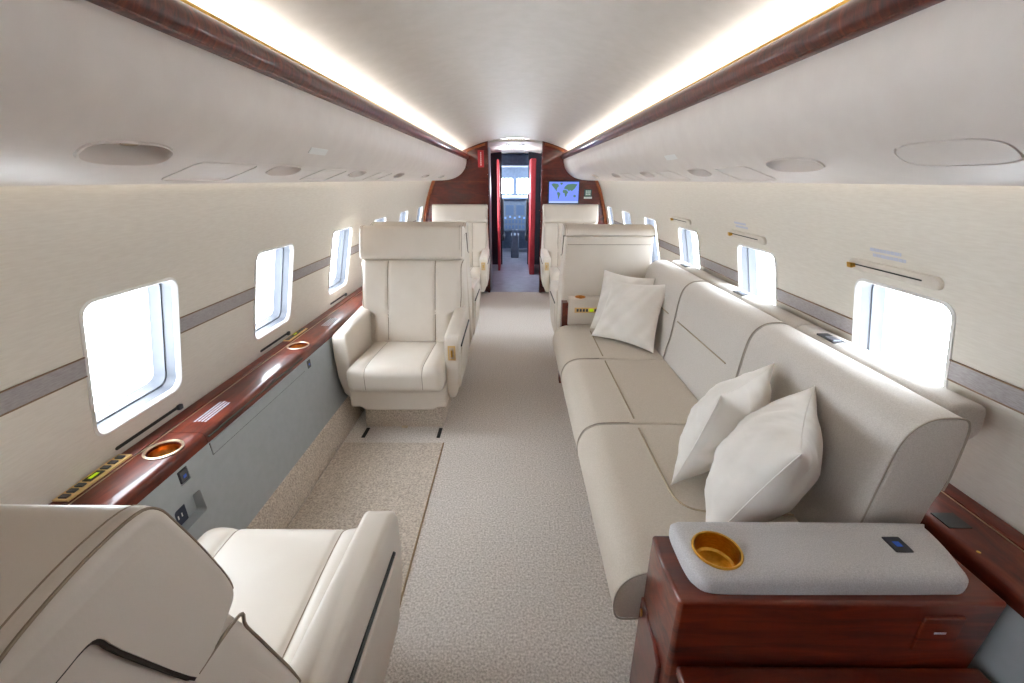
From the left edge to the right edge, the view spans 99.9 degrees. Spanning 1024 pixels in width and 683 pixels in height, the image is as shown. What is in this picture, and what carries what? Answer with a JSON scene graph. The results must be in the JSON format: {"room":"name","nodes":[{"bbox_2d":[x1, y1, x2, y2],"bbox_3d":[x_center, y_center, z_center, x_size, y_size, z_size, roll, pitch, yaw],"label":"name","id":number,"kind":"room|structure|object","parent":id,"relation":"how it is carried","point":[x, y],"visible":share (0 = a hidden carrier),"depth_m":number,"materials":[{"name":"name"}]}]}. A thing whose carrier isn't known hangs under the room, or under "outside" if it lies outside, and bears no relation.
{"room":"aircraft cabin","nodes":[
{"label":"aircraft cabin","id":0,"kind":"room"},
{"bbox_2d":[0,181,431,504],"bbox_3d":[-1.045,-0.166,2.002,0.515,1.700,7.250,0,21,0],"label":"wall","id":1,"kind":"structure","parent":0,"point":[63,248],"depth_m":1.22,"materials":[{"name":"beige plastic"}]},
{"bbox_2d":[0,357,87,416],"bbox_3d":[-1.131,0.150,0.914,0.027,0.058,0.470,0,21,0],"label":"trim","id":2,"kind":"structure","parent":1,"relation":"attached to","point":[20,395],"depth_m":1.03,"materials":[{"name":"grey fabric"}]},
{"bbox_2d":[79,277,181,435],"bbox_3d":[-1.167,0.027,1.301,0.174,0.422,0.340,0,21,0],"label":"window","id":3,"kind":"structure","parent":1,"relation":"in","point":[163,294],"depth_m":1.41,"materials":[{"name":"white plastic"}]},
{"bbox_2d":[115,404,183,449],"bbox_3d":[-1.184,0.277,1.415,0.016,0.018,0.267,0,21,0],"label":"slider","id":4,"kind":"object","parent":1,"relation":"attached to","point":[179,406],"visible":1,"depth_m":1.41,"materials":[{"name":"black plastic"}]},
{"bbox_2d":[48,286,361,539],"bbox_3d":[-1.090,0.131,2.488,0.210,0.460,6.350,0,21,0],"label":"ledge","id":5,"kind":"object","parent":1,"relation":"attached to","point":[216,463],"visible":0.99,"depth_m":1.61,"materials":[{"name":"brown wood"}]},
{"bbox_2d":[175,504,188,524],"bbox_3d":[-1.037,0.545,1.340,0.008,0.060,0.052,0,21,0],"label":"outlet","id":6,"kind":"object","parent":5,"relation":"attached to","point":[182,514],"depth_m":1.35,"materials":[{"name":"black plastic"}]},
{"bbox_2d":[177,467,189,483],"bbox_3d":[-1.017,0.415,1.331,0.007,0.042,0.034,0,21,0],"label":"socket","id":7,"kind":"object","parent":5,"relation":"attached to","point":[183,473],"depth_m":1.33,"materials":[{"name":"blue"}]},
{"bbox_2d":[180,287,254,333],"bbox_3d":[-1.126,-0.131,1.660,0.027,0.058,0.445,0,21,0],"label":"trim","id":8,"kind":"structure","parent":1,"relation":"attached to","point":[194,319],"depth_m":1.62,"materials":[{"name":"grey fabric"}]},
{"bbox_2d":[0,0,466,185],"bbox_3d":[-0.748,-0.778,1.738,0.378,0.253,7.188,0,21,0],"label":"overhead panel","id":9,"kind":"object","parent":1,"relation":"attached to","point":[91,94],"visible":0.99,"depth_m":0.75,"materials":[{"name":"white plastic"}]},
{"bbox_2d":[119,143,138,145],"bbox_3d":[-0.690,-0.364,0.772,0.036,0.024,0.036,0,21,0],"label":"lamp","id":10,"kind":"object","parent":9,"relation":"on","point":[120,144],"depth_m":0.77,"materials":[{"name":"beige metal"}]},
{"bbox_2d":[86,0,468,158],"bbox_3d":[-0.550,-0.908,1.685,0.045,0.067,7.183,0,21,0],"label":"ceiling trim","id":11,"kind":"structure","parent":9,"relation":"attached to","point":[183,20],"depth_m":0.88,"materials":[{"name":"brown wood"}]},
{"bbox_2d":[253,243,293,340],"bbox_3d":[-1.161,-0.250,2.035,0.174,0.422,0.340,0,21,0],"label":"window","id":12,"kind":"structure","parent":1,"relation":"in","point":[284,254],"depth_m":2.16,"materials":[{"name":"white plastic"}]},
{"bbox_2d":[260,331,290,351],"bbox_3d":[-1.179,0.000,2.149,0.016,0.018,0.267,0,21,0],"label":"slider","id":13,"kind":"object","parent":1,"relation":"attached to","point":[288,332],"visible":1,"depth_m":2.16,"materials":[{"name":"black plastic"}]},
{"bbox_2d":[246,396,363,528],"bbox_3d":[-0.981,0.547,2.227,0.073,0.165,7.150,0,21,0],"label":"baseboard","id":14,"kind":"structure","parent":1,"relation":"attached to","point":[287,499],"depth_m":2.01,"materials":[{"name":"beige carpet"}]},
{"bbox_2d":[292,256,330,281],"bbox_3d":[-1.121,-0.414,2.411,0.027,0.058,0.480,0,21,0],"label":"trim","id":15,"kind":"structure","parent":1,"relation":"attached to","point":[311,268],"depth_m":2.38,"materials":[{"name":"grey fabric"}]},
{"bbox_2d":[330,293,346,304],"bbox_3d":[-1.174,-0.289,2.917,0.016,0.018,0.267,0,21,0],"label":"slider","id":16,"kind":"object","parent":1,"relation":"attached to","point":[345,294],"visible":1,"depth_m":2.93,"materials":[{"name":"black plastic"}]},
{"bbox_2d":[328,226,352,294],"bbox_3d":[-1.156,-0.539,2.803,0.174,0.422,0.340,0,21,0],"label":"window","id":17,"kind":"structure","parent":1,"relation":"in","point":[340,280],"depth_m":2.93,"materials":[{"name":"white plastic"}]},
{"bbox_2d":[350,244,359,254],"bbox_3d":[-1.115,-0.702,3.176,0.027,0.058,0.475,0,21,0],"label":"trim","id":18,"kind":"structure","parent":1,"relation":"attached to","point":[354,249],"depth_m":3.04,"materials":[{"name":"grey plastic"}]},
{"bbox_2d":[374,216,385,221],"bbox_3d":[-1.151,-0.827,3.565,0.174,0.422,0.340,0,21,0],"label":"window","id":19,"kind":"structure","parent":1,"relation":"in","point":[382,219],"depth_m":3.65,"materials":[{"name":"white glass"}]},
{"bbox_2d":[399,210,407,221],"bbox_3d":[-1.146,-1.109,4.314,0.174,0.422,0.340,0,21,0],"label":"window","id":20,"kind":"structure","parent":1,"relation":"in","point":[403,217],"depth_m":4.41,"materials":[{"name":"white glass"}]},
{"bbox_2d":[416,206,422,221],"bbox_3d":[-1.141,-1.383,5.044,0.174,0.422,0.268,0,21,0],"label":"window","id":21,"kind":"structure","parent":1,"relation":"in","point":[420,209],"depth_m":5.12,"materials":[{"name":"white glass"}]},
{"bbox_2d":[287,248,636,682],"bbox_3d":[0.026,-0.087,4.188,2.440,0.030,11.300,0,21,0],"label":"floor","id":22,"kind":"structure","parent":0,"point":[507,581],"depth_m":1.78,"materials":[{"name":"carpet"}]},
{"bbox_2d":[0,504,402,682],"bbox_3d":[-0.646,0.567,0.840,0.710,1.107,0.843,0,21,0],"label":"armchair","id":23,"kind":"object","parent":22,"relation":"on","point":[89,593],"visible":1,"depth_m":0.43,"materials":[{"name":"beige leather"}]},
{"bbox_2d":[197,527,356,664],"bbox_3d":[-0.650,0.698,1.049,0.532,0.157,0.543,0,21,0],"label":"seat cushion","id":24,"kind":"object","parent":23,"relation":"on","point":[280,578],"depth_m":1.11,"materials":[{"name":"beige leather"}]},
{"bbox_2d":[361,428,369,437],"bbox_3d":[-0.851,0.530,2.503,0.020,0.003,0.100,0,21,0],"label":"track","id":25,"kind":"object","parent":22,"relation":"on","point":[367,429],"visible":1,"depth_m":2.49,"materials":[{"name":"black plastic"}]},
{"bbox_2d":[288,442,443,605],"bbox_3d":[-0.664,0.771,1.861,0.563,0.008,1.161,0,21,0],"label":"carpet","id":26,"kind":"object","parent":22,"relation":"on","point":[361,478],"visible":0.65,"depth_m":2.03,"materials":[{"name":"brown carpet"}]},
{"bbox_2d":[332,225,469,427],"bbox_3d":[-0.634,-0.114,2.647,0.710,1.107,0.843,0,21,0],"label":"armchair","id":27,"kind":"object","parent":22,"relation":"on","point":[401,357],"visible":1,"depth_m":2.70,"materials":[{"name":"beige leather"}]},
{"bbox_2d":[347,341,446,391],"bbox_3d":[-0.640,0.123,2.576,0.532,0.157,0.543,0,21,0],"label":"seat cushion","id":28,"kind":"object","parent":27,"relation":"on","point":[375,366],"depth_m":2.35,"materials":[{"name":"beige leather"}]},
{"bbox_2d":[371,222,479,344],"bbox_3d":[-0.628,-0.415,3.446,0.710,1.107,0.843,0,21,0],"label":"armchair","id":29,"kind":"object","parent":22,"relation":"on","point":[473,284],"visible":0.18,"depth_m":3.12,"materials":[{"name":"beige leather"}]},
{"bbox_2d":[436,428,442,437],"bbox_3d":[-0.421,0.531,2.501,0.020,0.003,0.100,0,21,0],"label":"track","id":30,"kind":"object","parent":22,"relation":"on","point":[440,429],"visible":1,"depth_m":2.50,"materials":[{"name":"black plastic"}]},
{"bbox_2d":[432,204,489,298],"bbox_3d":[-0.617,-1.008,5.019,0.710,1.107,0.843,0,21,0],"label":"armchair","id":31,"kind":"object","parent":22,"relation":"on","point":[475,215],"visible":0.49,"depth_m":5.07,"materials":[{"name":"beige leather"}]},
{"bbox_2d":[470,266,479,280],"bbox_3d":[-0.623,-0.771,4.949,0.532,0.157,0.543,0,21,0],"label":"seat cushion","id":32,"kind":"object","parent":31,"relation":"on","point":[474,270],"depth_m":4.75,"materials":[{"name":"beige leather"}]},
{"bbox_2d":[488,147,492,287],"bbox_3d":[-0.311,-1.607,5.712,0.090,1.740,0.580,0,21,0],"label":"door frame","id":33,"kind":"structure","parent":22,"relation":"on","point":[489,155],"depth_m":5.41,"materials":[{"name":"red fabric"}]},
{"bbox_2d":[497,159,500,270],"bbox_3d":[-0.206,-1.980,6.816,0.035,1.660,0.350,0,21,0],"label":"curtain","id":34,"kind":"object","parent":22,"relation":"on","point":[498,160],"visible":1,"depth_m":6.64,"materials":[{"name":"red fabric"}]},
{"bbox_2d":[502,198,504,240],"bbox_3d":[-0.368,-2.030,7.771,0.480,1.080,0.530,0,21,0],"label":"seat","id":35,"kind":"object","parent":22,"relation":"on","point":[503,232],"visible":0.21,"depth_m":7.48,"materials":[{"name":"grey"}]},
{"bbox_2d":[511,229,518,257],"bbox_3d":[0.054,-1.878,8.162,0.150,0.520,0.400,0,21,0],"label":"pedestal","id":36,"kind":"object","parent":22,"relation":"on","point":[514,236],"visible":1,"depth_m":7.98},
{"bbox_2d":[525,198,527,240],"bbox_3d":[0.472,-2.028,7.766,0.480,1.080,0.530,0,21,0],"label":"seat","id":37,"kind":"object","parent":22,"relation":"on","point":[526,232],"visible":0.2,"depth_m":7.46,"materials":[{"name":"grey"}]},
{"bbox_2d":[528,158,535,274],"bbox_3d":[0.308,-1.926,6.673,0.075,1.660,0.650,0,21,0],"label":"curtain","id":38,"kind":"object","parent":22,"relation":"on","point":[532,165],"visible":1,"depth_m":6.40,"materials":[{"name":"red fabric"}]},
{"bbox_2d":[540,204,597,298],"bbox_3d":[0.688,-1.005,5.011,0.710,1.107,0.843,0,21,0],"label":"armchair","id":39,"kind":"object","parent":22,"relation":"on","point":[555,216],"visible":0.47,"depth_m":5.07,"materials":[{"name":"beige leather"}]},
{"bbox_2d":[550,267,559,281],"bbox_3d":[0.692,-0.768,4.941,0.532,0.157,0.543,0,21,0],"label":"seat cushion","id":40,"kind":"object","parent":39,"relation":"on","point":[554,271],"depth_m":4.71,"materials":[{"name":"beige leather"}]},
{"bbox_2d":[558,295,599,382],"bbox_3d":[0.596,-0.006,3.029,0.510,0.636,0.090,0,21,0],"label":"base cabinet","id":41,"kind":"object","parent":22,"relation":"on","point":[579,309],"visible":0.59,"depth_m":2.92,"materials":[{"name":"beige leather"}]},
{"bbox_2d":[549,224,655,332],"bbox_3d":[0.643,-0.389,3.394,0.653,1.096,0.843,0,21,0],"label":"armchair","id":42,"kind":"object","parent":22,"relation":"on","point":[587,250],"visible":0.56,"depth_m":2.89,"materials":[{"name":"beige leather"}]},
{"bbox_2d":[553,260,985,627],"bbox_3d":[0.712,0.228,2.056,0.880,0.883,2.071,0,21,0],"label":"sofa","id":43,"kind":"object","parent":22,"relation":"on","point":[893,436],"visible":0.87,"depth_m":1.38,"materials":[{"name":"beige leather"},{"name":"fabric"}]},
{"bbox_2d":[553,325,663,377],"bbox_3d":[0.562,0.068,2.693,0.568,0.171,0.598,0,21,0],"label":"seat cushion","id":44,"kind":"object","parent":43,"relation":"on","point":[571,343],"depth_m":2.54,"materials":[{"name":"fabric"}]},
{"bbox_2d":[590,270,654,327],"bbox_3d":[0.717,-0.242,2.747,0.407,0.358,0.221,16,26,36],"label":"pillow","id":45,"kind":"object","parent":43,"relation":"on","point":[609,276],"visible":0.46,"depth_m":2.79,"materials":[{"name":"fabric"}]},
{"bbox_2d":[591,280,664,352],"bbox_3d":[0.691,-0.172,2.585,0.404,0.353,0.247,11,23,28],"label":"pillow","id":46,"kind":"object","parent":43,"relation":"on","point":[631,312],"visible":0.98,"depth_m":2.54,"materials":[{"name":"fabric"}]},
{"bbox_2d":[561,359,697,447],"bbox_3d":[0.558,0.293,2.097,0.568,0.171,0.673,0,21,0],"label":"seat cushion","id":47,"kind":"object","parent":43,"relation":"on","point":[597,392],"depth_m":2.01,"materials":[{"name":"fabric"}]},
{"bbox_2d":[645,260,704,357],"bbox_3d":[0.950,-0.222,2.646,0.199,0.450,0.648,0,21,0],"label":"cushion","id":48,"kind":"object","parent":43,"relation":"on","point":[676,277],"depth_m":2.47,"materials":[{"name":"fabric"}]},
{"bbox_2d":[578,424,797,616],"bbox_3d":[0.554,0.538,1.447,0.568,0.171,0.711,0,21,0],"label":"seat cushion","id":49,"kind":"object","parent":43,"relation":"on","point":[627,469],"depth_m":1.36,"materials":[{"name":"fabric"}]},
{"bbox_2d":[671,363,773,484],"bbox_3d":[0.697,0.267,1.411,0.209,0.345,0.392,18,27,39],"label":"pillow","id":50,"kind":"object","parent":43,"relation":"on","point":[718,413],"visible":0.8,"depth_m":1.32,"materials":[{"name":"fabric"}]},
{"bbox_2d":[663,282,782,400],"bbox_3d":[0.946,0.017,2.011,0.199,0.450,0.703,0,21,0],"label":"cushion","id":51,"kind":"object","parent":43,"relation":"on","point":[713,329],"depth_m":1.95,"materials":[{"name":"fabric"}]},
{"bbox_2d":[704,386,822,521],"bbox_3d":[0.700,0.339,1.206,0.265,0.349,0.406,10,23,24],"label":"pillow","id":52,"kind":"object","parent":43,"relation":"on","point":[772,458],"visible":0.88,"depth_m":1.09,"materials":[{"name":"fabric"}]},
{"bbox_2d":[739,324,967,523],"bbox_3d":[0.941,0.263,1.360,0.199,0.450,0.686,0,21,0],"label":"cushion","id":53,"kind":"object","parent":43,"relation":"on","point":[891,446],"depth_m":1.11,"materials":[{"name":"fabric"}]},
{"bbox_2d":[629,522,1006,682],"bbox_3d":[0.665,0.744,1.044,0.678,0.630,0.190,0,21,0],"label":"base cabinet","id":54,"kind":"object","parent":22,"relation":"on","point":[763,594],"visible":1,"depth_m":0.91,"materials":[{"name":"brown wood"}]},
{"bbox_2d":[676,666,991,682],"bbox_3d":[0.675,1.092,0.447,0.650,0.400,1.176,0,21,0],"label":"drawer","id":55,"kind":"object","parent":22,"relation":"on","point":[684,674],"visible":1,"depth_m":0.91,"materials":[{"name":"brown wood"}]},
{"bbox_2d":[502,195,527,231],"bbox_3d":[0.058,-2.525,8.477,1.500,0.669,0.552,0,21,0],"label":"panel","id":56,"kind":"object","parent":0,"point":[514,205],"visible":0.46,"depth_m":8.28,"materials":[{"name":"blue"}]},
{"bbox_2d":[490,152,539,264],"bbox_3d":[0.049,-2.186,7.164,1.680,1.800,0.050,0,21,0],"label":"wall","id":57,"kind":"structure","parent":0,"point":[498,155],"depth_m":7.11,"materials":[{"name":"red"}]},
{"bbox_2d":[488,139,541,153],"bbox_3d":[0.049,-3.003,6.808,1.000,0.080,3.740,0,21,0],"label":"ceiling","id":58,"kind":"structure","parent":0,"point":[530,145],"depth_m":5.72,"materials":[{"name":"white plastic"}]},
{"bbox_2d":[502,154,527,166],"bbox_3d":[0.055,-3.271,7.797,0.600,0.185,1.100,0,21,0],"label":"console","id":59,"kind":"object","parent":58,"relation":"attached to","point":[508,160],"visible":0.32,"depth_m":7.29},
{"bbox_2d":[506,144,523,146],"bbox_3d":[0.040,-2.532,5.564,0.224,0.027,0.224,0,21,0],"label":"recessed light","id":60,"kind":"object","parent":58,"relation":"in","point":[509,145],"visible":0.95,"depth_m":5.49,"materials":[{"name":"white plastic"}]},
{"bbox_2d":[502,167,527,248],"bbox_3d":[0.061,-2.885,8.878,1.680,1.900,0.050,0,21,0],"label":"wall","id":61,"kind":"structure","parent":0,"point":[514,173],"depth_m":8.73,"materials":[{"name":"grey plastic"}]},
{"bbox_2d":[188,0,842,150],"bbox_3d":[0.013,-1.016,1.679,1.560,0.252,7.260,0,21,0],"label":"ceiling","id":62,"kind":"structure","parent":0,"point":[466,73],"depth_m":1.40,"materials":[{"name":"white plastic"}]},
{"bbox_2d":[423,141,607,292],"bbox_3d":[0.037,-1.502,5.335,2.450,1.810,0.116,0,21,0],"label":"wall","id":63,"kind":"structure","parent":0,"point":[471,186],"depth_m":5.17,"materials":[{"name":"brown wood"}]},
{"bbox_2d":[478,150,483,166],"bbox_3d":[-0.366,-2.149,5.058,0.070,0.185,0.024,0,21,0],"label":"sign","id":64,"kind":"object","parent":63,"relation":"attached to","point":[480,152],"visible":1,"depth_m":5.05,"materials":[{"name":"red plastic"}]},
{"bbox_2d":[548,181,579,203],"bbox_3d":[0.623,-1.797,5.185,0.379,0.267,0.024,0,21,0],"label":"monitor","id":65,"kind":"object","parent":63,"relation":"attached to","point":[559,192],"visible":0.92,"depth_m":5.17,"materials":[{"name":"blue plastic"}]},
{"bbox_2d":[584,189,591,198],"bbox_3d":[0.916,-1.779,5.186,0.096,0.107,0.032,0,21,0],"label":"sign","id":66,"kind":"object","parent":63,"relation":"attached to","point":[587,192],"visible":1,"depth_m":5.17,"materials":[{"name":"grey"}]},
{"bbox_2d":[538,152,541,266],"bbox_3d":[0.463,-1.852,6.277,0.040,1.800,1.940,0,21,0],"label":"wall","id":67,"kind":"structure","parent":0,"point":[541,152],"depth_m":6.98,"materials":[{"name":"brown wood"}]},
{"bbox_2d":[598,181,1023,534],"bbox_3d":[1.070,-0.162,1.989,0.515,1.700,7.250,0,21,0],"label":"wall","id":68,"kind":"structure","parent":0,"point":[969,237],"depth_m":1.14,"materials":[{"name":"beige plastic"}]},
{"bbox_2d":[607,206,613,223],"bbox_3d":[1.208,-1.378,5.029,0.174,0.422,0.268,0,21,0],"label":"window","id":69,"kind":"structure","parent":68,"relation":"in","point":[610,211],"depth_m":5.11,"materials":[{"name":"white glass"}]},
{"bbox_2d":[622,210,631,223],"bbox_3d":[1.203,-1.103,4.299,0.174,0.422,0.340,0,21,0],"label":"window","id":70,"kind":"structure","parent":68,"relation":"in","point":[626,216],"depth_m":4.40,"materials":[{"name":"white"}]},
{"bbox_2d":[644,216,660,262],"bbox_3d":[1.198,-0.821,3.551,0.174,0.422,0.340,0,21,0],"label":"window","id":71,"kind":"structure","parent":68,"relation":"in","point":[647,220],"depth_m":3.68,"materials":[{"name":"white plastic"}]},
{"bbox_2d":[658,239,679,255],"bbox_3d":[1.157,-0.697,3.163,0.027,0.058,0.475,0,21,0],"label":"trim","id":72,"kind":"structure","parent":68,"relation":"attached to","point":[670,247],"depth_m":3.14,"materials":[{"name":"grey plastic"}]},
{"bbox_2d":[670,216,690,225],"bbox_3d":[1.086,-0.781,2.776,0.037,0.035,0.316,0,21,0],"label":"slider","id":73,"kind":"object","parent":68,"relation":"attached to","point":[674,218],"visible":1,"depth_m":2.75,"materials":[{"name":"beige plastic"}]},
{"bbox_2d":[678,226,700,268],"bbox_3d":[1.193,-0.534,2.788,0.174,0.422,0.340,0,21,0],"label":"window","id":74,"kind":"structure","parent":68,"relation":"in","point":[684,234],"depth_m":2.90,"materials":[{"name":"white glass"}]},
{"bbox_2d":[700,256,737,282],"bbox_3d":[1.152,-0.408,2.397,0.027,0.058,0.480,0,21,0],"label":"trim","id":75,"kind":"structure","parent":68,"relation":"attached to","point":[727,272],"depth_m":2.37,"materials":[{"name":"grey fabric"}]},
{"bbox_2d":[734,221,747,228],"bbox_3d":[1.077,-0.547,2.023,0.010,0.024,0.124,0,21,0],"label":"printed notice","id":76,"kind":"object","parent":68,"relation":"attached to","point":[734,221],"visible":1,"depth_m":2.02,"materials":[{"name":"grey"}]},
{"bbox_2d":[727,230,766,244],"bbox_3d":[1.081,-0.485,1.990,0.037,0.035,0.316,0,21,0],"label":"slider","id":77,"kind":"object","parent":68,"relation":"attached to","point":[753,238],"visible":1,"depth_m":1.96,"materials":[{"name":"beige plastic"}]},
{"bbox_2d":[737,243,777,306],"bbox_3d":[1.188,-0.245,2.021,0.174,0.422,0.340,0,21,0],"label":"window","id":78,"kind":"structure","parent":68,"relation":"in","point":[746,255],"depth_m":2.13,"materials":[{"name":"white"}]},
{"bbox_2d":[564,0,1023,185],"bbox_3d":[0.772,-0.775,1.729,0.378,0.253,7.188,0,21,0],"label":"overhead panel","id":79,"kind":"object","parent":68,"relation":"attached to","point":[933,95],"visible":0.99,"depth_m":0.76,"materials":[{"name":"white plastic"}]},
{"bbox_2d":[561,0,944,158],"bbox_3d":[0.575,-0.906,1.678,0.045,0.067,7.183,0,21,0],"label":"ceiling trim","id":80,"kind":"structure","parent":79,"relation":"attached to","point":[847,20],"depth_m":0.88,"materials":[{"name":"brown wood"}]},
{"bbox_2d":[777,288,852,334],"bbox_3d":[1.147,-0.126,1.647,0.027,0.058,0.445,0,21,0],"label":"trim","id":81,"kind":"structure","parent":68,"relation":"attached to","point":[844,323],"depth_m":1.61,"materials":[{"name":"grey fabric"}]},
{"bbox_2d":[870,247,905,262],"bbox_3d":[1.072,-0.247,1.227,0.010,0.024,0.125,0,21,0],"label":"printed notice","id":82,"kind":"object","parent":68,"relation":"attached to","point":[871,249],"visible":1,"depth_m":1.22,"materials":[{"name":"grey"}]},
{"bbox_2d":[847,258,943,289],"bbox_3d":[1.075,-0.197,1.227,0.037,0.035,0.316,0,21,0],"label":"slider","id":83,"kind":"object","parent":68,"relation":"attached to","point":[928,281],"visible":1,"depth_m":1.20,"materials":[{"name":"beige plastic"}]},
{"bbox_2d":[852,278,955,387],"bbox_3d":[1.182,0.032,1.286,0.174,0.422,0.340,0,21,0],"label":"window","id":84,"kind":"structure","parent":68,"relation":"in","point":[869,295],"depth_m":1.39,"materials":[{"name":"white"}]},
{"bbox_2d":[920,481,1023,682],"bbox_3d":[1.120,0.140,2.476,0.210,0.452,6.350,0,21,0],"label":"ledge","id":85,"kind":"object","parent":68,"relation":"attached to","point":[991,549],"visible":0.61,"depth_m":0.96,"materials":[{"name":"brown wood"}]},
{"bbox_2d":[947,359,1023,414],"bbox_3d":[1.134,0.554,-0.157,0.027,0.058,2.730,0,21,0],"label":"trim","id":86,"kind":"structure","parent":68,"relation":"attached to","point":[1008,395],"depth_m":1.03,"materials":[{"name":"grey fabric"}]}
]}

